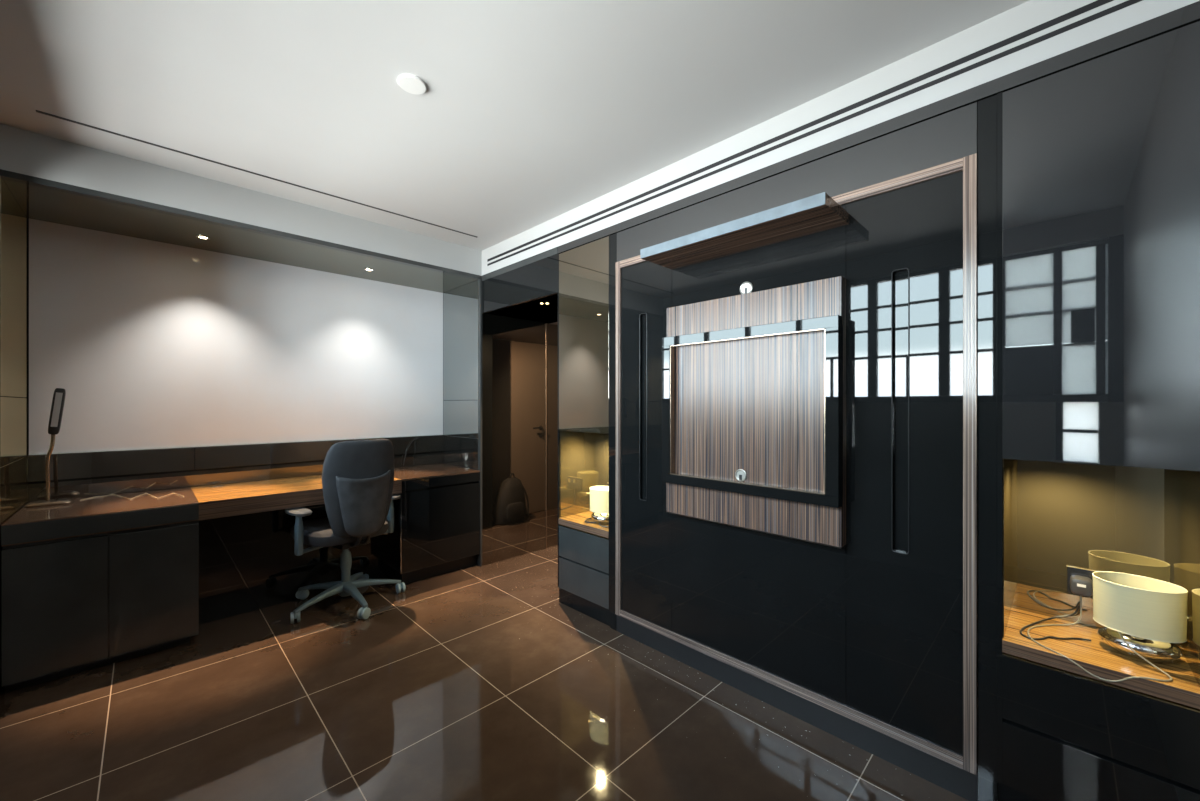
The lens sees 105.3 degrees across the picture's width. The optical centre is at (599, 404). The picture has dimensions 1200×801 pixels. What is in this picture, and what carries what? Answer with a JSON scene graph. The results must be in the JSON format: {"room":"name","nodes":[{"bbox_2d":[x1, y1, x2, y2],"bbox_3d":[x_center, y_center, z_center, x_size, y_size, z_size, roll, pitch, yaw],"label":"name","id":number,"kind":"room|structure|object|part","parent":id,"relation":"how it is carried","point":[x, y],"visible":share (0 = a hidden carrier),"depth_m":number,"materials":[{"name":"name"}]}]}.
{"room":"home office","nodes":[
{"label":"home office","id":0,"kind":"room"},
{"bbox_2d":[0,397,19,682],"bbox_3d":[-2.875,0.032,2.104,0.180,2.467,0.647,0,0,-45],"label":"wall","id":1,"kind":"structure","parent":0,"point":[14,397],"depth_m":2.08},
{"bbox_2d":[0,176,26,523],"bbox_3d":[-2.795,-0.234,2.171,0.028,1.491,0.629,0,0,-45],"label":"mirror panel","id":2,"kind":"object","parent":1,"relation":"attached to","point":[13,221],"visible":1,"depth_m":2.14,"materials":[{"name":"grey mirror"}]},
{"bbox_2d":[20,219,443,508],"bbox_3d":[-2.304,0.032,3.202,2.536,2.467,0.108,0,0,-45],"label":"wall","id":3,"kind":"structure","parent":0,"point":[27,219],"depth_m":2.42,"materials":[{"name":"black"}]},
{"bbox_2d":[196,235,209,239],"bbox_3d":[-2.323,-0.978,2.682,0.064,0.004,0.064,0,0,-45],"label":"recessed light","id":4,"kind":"object","parent":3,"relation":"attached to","point":[197,236],"visible":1,"depth_m":2.68,"materials":[{"name":"silver metal"}]},
{"bbox_2d":[27,435,443,501],"bbox_3d":[-2.190,0.391,3.212,2.296,0.244,0.031,0,0,-45],"label":"backsplash","id":5,"kind":"structure","parent":3,"relation":"attached to","point":[72,475],"depth_m":2.83,"materials":[{"name":"black glass"}]},
{"bbox_3d":[-2.195,0.413,3.217,2.296,0.012,0.019,0,0,-45],"label":"ledge trim","id":6,"kind":"part","parent":5,"relation":"part of","materials":[{"name":"black paint"}]},
{"bbox_2d":[29,218,442,454],"bbox_3d":[-2.195,-0.356,3.220,2.292,1.247,0.013,0,0,-45],"label":"board","id":7,"kind":"object","parent":3,"relation":"attached to","point":[150,344],"visible":1,"depth_m":2.92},
{"bbox_3d":[-2.195,0.264,3.220,2.292,0.006,0.013,0,0,-45],"label":"edge trim","id":8,"kind":"part","parent":7,"relation":"part of","materials":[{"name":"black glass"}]},
{"bbox_2d":[3,179,476,292],"bbox_3d":[-1.992,-0.994,3.015,2.356,0.027,0.597,0,0,-45],"label":"trim","id":9,"kind":"structure","parent":3,"relation":"attached to","point":[37,203],"depth_m":2.69,"materials":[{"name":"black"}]},
{"bbox_2d":[0,124,481,275],"bbox_3d":[-1.727,-1.105,3.245,3.016,0.195,0.644,0,0,-45],"label":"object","id":10,"kind":"structure","parent":3,"relation":"attached to","point":[22,151],"depth_m":2.44,"materials":[{"name":"white paint"}]},
{"bbox_2d":[444,400,477,563],"bbox_3d":[-1.172,0.032,3.890,0.080,2.467,0.724,0,0,-45],"label":"wall","id":11,"kind":"structure","parent":0,"point":[444,400],"depth_m":3.75,"materials":[{"name":"black"}]},
{"bbox_2d":[0,169,481,279],"bbox_3d":[-1.765,-0.994,2.786,2.316,0.027,0.047,0,0,-45],"label":"trim","id":12,"kind":"structure","parent":11,"relation":"attached to","point":[6,175],"depth_m":2.44,"materials":[{"name":"grey paint"}]},
{"bbox_2d":[443,280,477,468],"bbox_3d":[-1.150,-0.234,3.802,0.012,1.491,0.629,0,0,-45],"label":"mirror panel","id":13,"kind":"object","parent":11,"relation":"attached to","point":[460,304],"visible":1,"depth_m":3.79,"materials":[{"name":"grey glass"}]},
{"bbox_2d":[478,279,481,566],"bbox_3d":[-0.938,0.142,3.586,0.016,2.245,0.036,0,0,-45],"label":"trim","id":14,"kind":"structure","parent":11,"relation":"attached to","point":[479,280],"depth_m":3.57,"materials":[{"name":"grey paint"}]},
{"bbox_2d":[482,254,557,323],"bbox_3d":[-0.362,-0.861,3.488,0.664,0.292,0.932,0,0,-45],"label":"trim","id":15,"kind":"structure","parent":11,"relation":"attached to","point":[537,280],"depth_m":3.26,"materials":[{"name":"black paint"}]},
{"bbox_2d":[482,247,557,280],"bbox_3d":[-0.362,-0.985,3.486,0.666,0.044,0.929,0,0,-45],"label":"trim","id":16,"kind":"structure","parent":11,"relation":"attached to","point":[548,253],"depth_m":3.20,"materials":[{"name":"grey paint"}]},
{"bbox_2d":[487,0,1113,261],"bbox_3d":[0.302,-1.106,2.348,0.008,0.018,3.310,0,0,-45],"label":"linear air slot","id":17,"kind":"object","parent":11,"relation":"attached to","point":[1088,7],"visible":1,"depth_m":1.67,"materials":[{"name":"metal"}]},
{"bbox_2d":[487,0,1142,265],"bbox_3d":[0.302,-1.073,2.348,0.008,0.015,3.310,0,0,-45],"label":"linear air slot","id":18,"kind":"object","parent":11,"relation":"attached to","point":[1129,2],"visible":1,"depth_m":1.62,"materials":[{"name":"metal"}]},
{"bbox_2d":[482,0,1199,274],"bbox_3d":[0.540,-1.105,2.603,0.700,0.195,3.460,0,0,-45],"label":"trim","id":19,"kind":"structure","parent":11,"relation":"attached to","point":[1025,16],"depth_m":1.66,"materials":[{"name":"white paint"}]},
{"bbox_2d":[0,545,968,800],"bbox_3d":[-0.095,1.295,2.475,4.650,0.060,4.412,0,0,-45],"label":"floor","id":20,"kind":"structure","parent":0,"point":[475,682],"depth_m":1.83,"materials":[{"name":"brown tile"}]},
{"bbox_2d":[1,487,198,692],"bbox_3d":[-2.556,0.890,2.406,0.637,0.750,0.634,0,0,-45],"label":"base cabinet","id":21,"kind":"object","parent":20,"relation":"on","point":[87,584],"visible":1,"depth_m":2.16,"materials":[{"name":"grey paint"}]},
{"bbox_2d":[25,388,74,507],"bbox_3d":[-2.831,0.215,2.361,0.158,0.599,0.126,0,0,-41],"label":"desk lamp","id":22,"kind":"object","parent":21,"relation":"on","point":[58,400],"visible":1,"depth_m":2.36,"materials":[{"name":"brown metal"}]},
{"bbox_3d":[-2.832,0.316,2.360,0.034,0.362,0.015,0,0,-41],"label":"stem","id":23,"kind":"part","parent":22,"relation":"part of","materials":[{"name":"brown metal"}]},
{"bbox_3d":[-2.458,0.917,2.076,0.312,0.585,0.020,0,0,-45],"label":"door","id":24,"kind":"part","parent":21,"relation":"part of","materials":[{"name":"grey paint"}]},
{"bbox_3d":[-2.334,0.562,2.182,0.637,0.082,0.004,0,0,-45],"label":"drawer","id":25,"kind":"part","parent":21,"relation":"part of","materials":[{"name":"grey paint"}]},
{"bbox_2d":[80,493,183,500],"bbox_3d":[-2.558,0.512,2.563,0.483,0.004,0.174,0,0,-6],"label":"lamp cord","id":26,"kind":"object","parent":21,"relation":"on","point":[144,493],"visible":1,"depth_m":2.55,"materials":[{"name":"brown plastic"}]},
{"bbox_3d":[-2.231,0.917,2.301,0.322,0.585,0.020,0,0,-45],"label":"door","id":27,"kind":"part","parent":21,"relation":"part of","materials":[{"name":"grey paint"}]},
{"bbox_2d":[198,504,384,624],"bbox_3d":[-1.952,0.932,2.994,1.049,0.665,0.020,0,0,-45],"label":"wall","id":28,"kind":"structure","parent":20,"relation":"on","point":[248,562],"depth_m":2.83,"materials":[{"name":"black paint"}]},
{"bbox_2d":[285,439,405,623],"bbox_3d":[-1.615,0.742,2.918,0.663,1.046,0.667,0,0,34],"label":"office chair","id":29,"kind":"object","parent":20,"relation":"on","point":[358,476],"visible":0.98,"depth_m":2.77,"materials":[{"name":"grey fabric"}]},
{"bbox_3d":[-1.717,0.764,2.764,0.048,0.235,0.226,0,0,29],"label":"armrest post","id":30,"kind":"part","parent":29,"relation":"part of","materials":[{"name":"grey paint"}]},
{"bbox_3d":[-1.702,1.171,2.770,0.060,0.069,0.290,0,0,24],"label":"leg","id":31,"kind":"part","parent":29,"relation":"part of","materials":[{"name":"grey paint"}]},
{"bbox_3d":[-1.807,1.171,2.954,0.290,0.069,0.060,0,0,6],"label":"leg","id":32,"kind":"part","parent":29,"relation":"part of","materials":[{"name":"grey paint"}]},
{"bbox_3d":[-1.677,0.803,2.968,0.500,0.093,0.490,0,0,34],"label":"seat","id":33,"kind":"part","parent":29,"relation":"part of","materials":[{"name":"grey fabric"}]},
{"bbox_3d":[-1.494,1.171,2.813,0.290,0.069,0.060,0,0,42],"label":"leg","id":34,"kind":"part","parent":29,"relation":"part of","materials":[{"name":"grey paint"}]},
{"bbox_3d":[-1.664,1.171,3.111,0.060,0.069,0.290,0,0,-12],"label":"leg","id":35,"kind":"part","parent":29,"relation":"part of","materials":[{"name":"grey paint"}]},
{"bbox_3d":[-1.465,0.511,2.824,0.102,0.584,0.444,0,0,34],"label":"backrest","id":36,"kind":"part","parent":29,"relation":"part of","materials":[{"name":"grey fabric"}]},
{"bbox_3d":[-1.471,1.171,3.024,0.290,0.069,0.060,0,0,-30],"label":"leg","id":37,"kind":"part","parent":29,"relation":"part of","materials":[{"name":"grey paint"}]},
{"bbox_3d":[-1.502,0.764,3.080,0.048,0.235,0.226,0,0,39],"label":"armrest post","id":38,"kind":"part","parent":29,"relation":"part of","materials":[{"name":"grey paint"}]},
{"bbox_2d":[385,463,479,583],"bbox_3d":[-1.372,0.890,3.582,0.611,0.750,0.631,0,0,-45],"label":"base cabinet","id":39,"kind":"object","parent":20,"relation":"on","point":[436,532],"visible":0.9,"depth_m":3.34,"materials":[{"name":"black paint"}]},
{"bbox_2d":[191,475,401,520],"bbox_3d":[-1.958,0.562,3.000,1.049,0.095,0.633,0,0,-45],"label":"desktop","id":40,"kind":"object","parent":39,"relation":"attached to","point":[241,498],"visible":0.66,"depth_m":2.70,"materials":[{"name":"brown wood"}]},
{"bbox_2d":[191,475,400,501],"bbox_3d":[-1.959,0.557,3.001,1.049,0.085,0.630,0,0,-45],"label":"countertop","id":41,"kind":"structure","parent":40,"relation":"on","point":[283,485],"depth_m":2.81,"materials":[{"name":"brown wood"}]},
{"bbox_3d":[-1.300,0.887,3.224,0.201,0.555,0.020,0,0,-45],"label":"door","id":42,"kind":"part","parent":39,"relation":"part of","materials":[{"name":"black paint"}]},
{"bbox_3d":[-1.156,0.562,3.367,0.607,0.069,0.020,0,0,-45],"label":"drawer","id":43,"kind":"part","parent":39,"relation":"part of","materials":[{"name":"black paint"}]},
{"bbox_3d":[-1.083,0.887,3.439,0.403,0.555,0.020,0,0,-45],"label":"door","id":44,"kind":"part","parent":39,"relation":"part of","materials":[{"name":"black paint"}]},
{"bbox_2d":[558,235,609,625],"bbox_3d":[0.128,0.153,2.990,0.668,2.224,0.466,0,0,-45],"label":"tall cabinet","id":45,"kind":"object","parent":20,"relation":"on","point":[583,271],"visible":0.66,"depth_m":2.78,"materials":[{"name":"black paint"}]},
{"bbox_2d":[560,431,594,516],"bbox_3d":[-0.145,0.443,3.028,0.302,0.556,0.003,0,0,-45],"label":"mirror","id":46,"kind":"object","parent":45,"relation":"on","point":[577,449],"depth_m":3.02,"materials":[{"name":"brown mirror"}]},
{"bbox_3d":[-0.099,-0.395,2.764,0.020,1.124,0.442,0,0,-45],"label":"door","id":47,"kind":"part","parent":45,"relation":"part of","materials":[{"name":"brown metal"}]},
{"bbox_3d":[-0.099,1.069,2.764,0.020,0.192,0.442,0,0,-45],"label":"drawer","id":48,"kind":"part","parent":45,"relation":"part of","materials":[{"name":"grey paint"}]},
{"bbox_3d":[-0.099,0.866,2.764,0.020,0.192,0.442,0,0,-45],"label":"drawer","id":49,"kind":"part","parent":45,"relation":"part of","materials":[{"name":"grey paint"}]},
{"bbox_2d":[560,511,608,531],"bbox_3d":[0.005,0.741,2.868,0.314,0.039,0.442,0,0,-45],"label":"wood shelf","id":50,"kind":"object","parent":45,"relation":"attached to","point":[574,521],"depth_m":2.84,"materials":[{"name":"brown wood"}]},
{"bbox_2d":[590,486,608,523],"bbox_3d":[0.019,0.616,2.800,0.153,0.209,0.180,0,0,-45],"label":"table lamp","id":51,"kind":"object","parent":45,"relation":"on","point":[599,495],"visible":0.73,"depth_m":2.74,"materials":[{"name":"white fabric"}]},
{"bbox_2d":[595,433,608,485],"bbox_3d":[0.119,0.443,2.981,0.006,0.556,0.436,0,0,-45],"label":"mirror","id":52,"kind":"object","parent":45,"relation":"attached to","point":[601,440],"depth_m":3.09,"materials":[{"name":"brown mirror"}]},
{"bbox_2d":[610,95,997,800],"bbox_3d":[0.844,0.152,2.204,0.758,2.226,1.659,0,0,-45],"label":"wall panel","id":53,"kind":"object","parent":20,"relation":"on","point":[884,643],"depth_m":1.72,"materials":[{"name":"black glass"}]},
{"bbox_3d":[0.083,0.154,2.583,0.022,2.222,0.048,0,0,-45],"label":"post","id":54,"kind":"part","parent":53,"relation":"part of","materials":[{"name":"black paint"}]},
{"bbox_3d":[0.228,0.013,2.417,0.004,0.989,0.052,0,0,-45],"label":"recessed pull","id":55,"kind":"part","parent":53,"relation":"part of","materials":[{"name":"black plastic"}]},
{"bbox_3d":[0.245,0.191,2.418,0.021,1.885,0.343,0,0,-45],"label":"door","id":56,"kind":"part","parent":53,"relation":"part of","materials":[{"name":"black paint"}]},
{"bbox_2d":[640,192,848,268],"bbox_3d":[0.558,-0.694,1.912,0.246,0.042,0.810,0,0,-45],"label":"wall shelf","id":57,"kind":"object","parent":53,"relation":"attached to","point":[819,212],"visible":1,"depth_m":1.81,"materials":[{"name":"brown wood"}]},
{"bbox_3d":[0.593,0.025,1.947,0.040,0.697,0.799,0,0,-45],"label":"black frame","id":58,"kind":"part","parent":53,"relation":"part of","materials":[{"name":"paint"}]},
{"bbox_3d":[0.611,-0.004,1.967,0.094,1.066,0.802,0,0,-45],"label":"display panel","id":59,"kind":"part","parent":53,"relation":"part of","materials":[{"name":"wood"}]},
{"bbox_3d":[0.624,0.527,1.982,0.054,0.004,0.797,0,0,-45],"label":"trim","id":60,"kind":"part","parent":53,"relation":"part of","materials":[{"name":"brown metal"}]},
{"bbox_3d":[0.648,0.191,2.011,0.020,1.885,0.799,0,0,-45],"label":"door","id":61,"kind":"part","parent":53,"relation":"part of","materials":[{"name":"black paint"}]},
{"bbox_3d":[0.650,-0.875,2.010,0.022,0.164,1.562,0,0,-45],"label":"panel","id":62,"kind":"part","parent":53,"relation":"part of","materials":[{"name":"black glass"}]},
{"bbox_2d":[558,1,1199,253],"bbox_3d":[0.856,-0.985,2.259,0.664,0.044,2.528,0,0,-45],"label":"trim","id":63,"kind":"structure","parent":53,"relation":"on","point":[1189,14],"depth_m":1.51,"materials":[{"name":"black metal"}]},
{"bbox_3d":[1.045,0.023,1.593,0.004,0.990,0.054,0,0,-45],"label":"recessed pull","id":64,"kind":"part","parent":53,"relation":"part of","materials":[{"name":"black plastic"}]},
{"bbox_3d":[1.053,0.191,1.603,0.021,1.885,0.346,0,0,-45],"label":"door","id":65,"kind":"part","parent":53,"relation":"part of","materials":[{"name":"black paint"}]},
{"bbox_3d":[1.217,0.154,1.438,0.022,2.222,0.047,0,0,-45],"label":"post","id":66,"kind":"part","parent":53,"relation":"part of","materials":[{"name":"black paint"}]},
{"bbox_2d":[997,21,1199,800],"bbox_3d":[1.602,0.153,1.503,0.668,2.224,0.403,0,0,-45],"label":"tall cabinet","id":67,"kind":"object","parent":20,"relation":"on","point":[1098,159],"visible":0.98,"depth_m":1.29,"materials":[{"name":"black paint"}]},
{"bbox_2d":[1003,459,1011,637],"bbox_3d":[1.351,0.443,1.519,0.302,0.556,0.003,0,0,-45],"label":"mirror","id":68,"kind":"object","parent":67,"relation":"on","point":[1007,463],"depth_m":1.50,"materials":[{"name":"brown mirror"}]},
{"bbox_2d":[1019,605,1090,640],"bbox_3d":[1.440,0.687,1.457,0.244,0.066,0.133,0,0,4],"label":"lamp cord","id":69,"kind":"object","parent":67,"relation":"on","point":[1078,607],"visible":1,"depth_m":1.45,"materials":[{"name":"black plastic"}]},
{"bbox_2d":[1066,565,1095,597],"bbox_3d":[1.604,0.581,1.470,0.010,0.088,0.149,0,0,-45],"label":"power socket","id":70,"kind":"object","parent":67,"relation":"attached to","point":[1071,570],"visible":0.2,"depth_m":1.51,"materials":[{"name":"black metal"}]},
{"bbox_2d":[1070,575,1092,596],"bbox_3d":[1.560,0.589,1.484,0.042,0.056,0.052,0,0,-45],"label":"charger","id":71,"kind":"object","parent":70,"relation":"attached to","point":[1079,585],"visible":0.98,"depth_m":1.47,"materials":[{"name":"grey plastic"}]},
{"bbox_2d":[1012,460,1179,646],"bbox_3d":[1.593,0.443,1.494,0.006,0.556,0.373,0,0,-45],"label":"mirror","id":72,"kind":"object","parent":67,"relation":"attached to","point":[1120,519],"depth_m":1.50,"materials":[{"name":"brown mirror"}]},
{"bbox_2d":[1027,595,1172,681],"bbox_3d":[1.422,0.684,1.355,0.220,0.138,0.308,0,0,11],"label":"power cable","id":73,"kind":"object","parent":67,"relation":"on","point":[1080,616],"visible":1,"depth_m":1.29,"materials":[{"name":"grey plastic"}]},
{"bbox_2d":[1002,608,1199,693],"bbox_3d":[1.479,0.741,1.381,0.314,0.039,0.379,0,0,-45],"label":"wood shelf","id":74,"kind":"object","parent":67,"relation":"attached to","point":[1096,657],"depth_m":1.32,"materials":[{"name":"brown wood"}]},
{"bbox_3d":[1.375,-0.395,1.278,0.020,1.124,0.379,0,0,-45],"label":"door","id":75,"kind":"part","parent":67,"relation":"part of","materials":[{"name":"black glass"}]},
{"bbox_3d":[1.375,1.069,1.278,0.020,0.192,0.379,0,0,-45],"label":"drawer","id":76,"kind":"part","parent":67,"relation":"part of","materials":[{"name":"black laminate"}]},
{"bbox_3d":[1.375,0.866,1.278,0.020,0.192,0.379,0,0,-45],"label":"drawer","id":77,"kind":"part","parent":67,"relation":"part of","materials":[{"name":"black paint"}]},
{"bbox_2d":[1092,571,1187,662],"bbox_3d":[1.554,0.616,1.323,0.154,0.209,0.180,0,0,-45],"label":"table lamp","id":78,"kind":"object","parent":67,"relation":"on","point":[1150,614],"visible":1,"depth_m":1.28,"materials":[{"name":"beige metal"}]},
{"bbox_2d":[1180,470,1199,686],"bbox_3d":[1.616,0.443,1.252,0.302,0.556,0.003,0,0,-45],"label":"mirror","id":79,"kind":"object","parent":67,"relation":"on","point":[1189,480],"depth_m":1.24,"materials":[{"name":"brown mirror"}]},
{"bbox_2d":[482,313,545,565],"bbox_3d":[-0.710,0.275,3.816,0.632,1.980,0.030,0,0,-45],"label":"door","id":80,"kind":"structure","parent":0,"point":[513,349],"depth_m":3.78,"materials":[{"name":"brown wood"}]},
{"bbox_2d":[0,0,1028,250],"bbox_3d":[-0.568,-1.242,2.005,3.316,0.080,4.412,0,0,-45],"label":"ceiling","id":81,"kind":"structure","parent":0,"point":[529,113],"depth_m":1.72,"materials":[{"name":"white paint"}]},
{"bbox_2d":[36,110,476,237],"bbox_3d":[-1.595,-1.203,2.582,2.010,0.006,0.016,0,0,-45],"label":"linear air slot","id":82,"kind":"object","parent":81,"relation":"attached to","point":[36,110],"visible":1,"depth_m":2.30,"materials":[{"name":"metal"}]},
{"bbox_2d":[398,74,426,93],"bbox_3d":[-0.703,-1.197,1.714,0.100,0.010,0.100,0,0,-45],"label":"ceiling disc","id":83,"kind":"object","parent":81,"relation":"attached to","point":[410,83],"visible":1,"depth_m":1.71,"materials":[{"name":"white plastic"}]},
{"bbox_2d":[487,294,557,324],"bbox_3d":[0.247,-0.745,3.860,2.014,0.060,1.255,0,0,-45],"label":"ceiling","id":84,"kind":"structure","parent":0,"point":[547,298],"depth_m":3.52,"materials":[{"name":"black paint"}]},
{"bbox_2d":[547,323,557,547],"bbox_3d":[0.014,0.275,4.534,1.396,1.980,0.030,0,0,-45],"label":"glass wall","id":85,"kind":"structure","parent":0,"point":[552,330],"depth_m":4.08,"materials":[{"name":"clear glass"}]},
{"bbox_2d":[546,323,546,547],"bbox_3d":[-0.475,0.275,4.032,0.010,1.980,0.014,0,0,-45],"label":"trim","id":86,"kind":"structure","parent":85,"relation":"attached to","point":[546,323],"depth_m":4.03,"materials":[{"name":"brown metal"}]}
]}

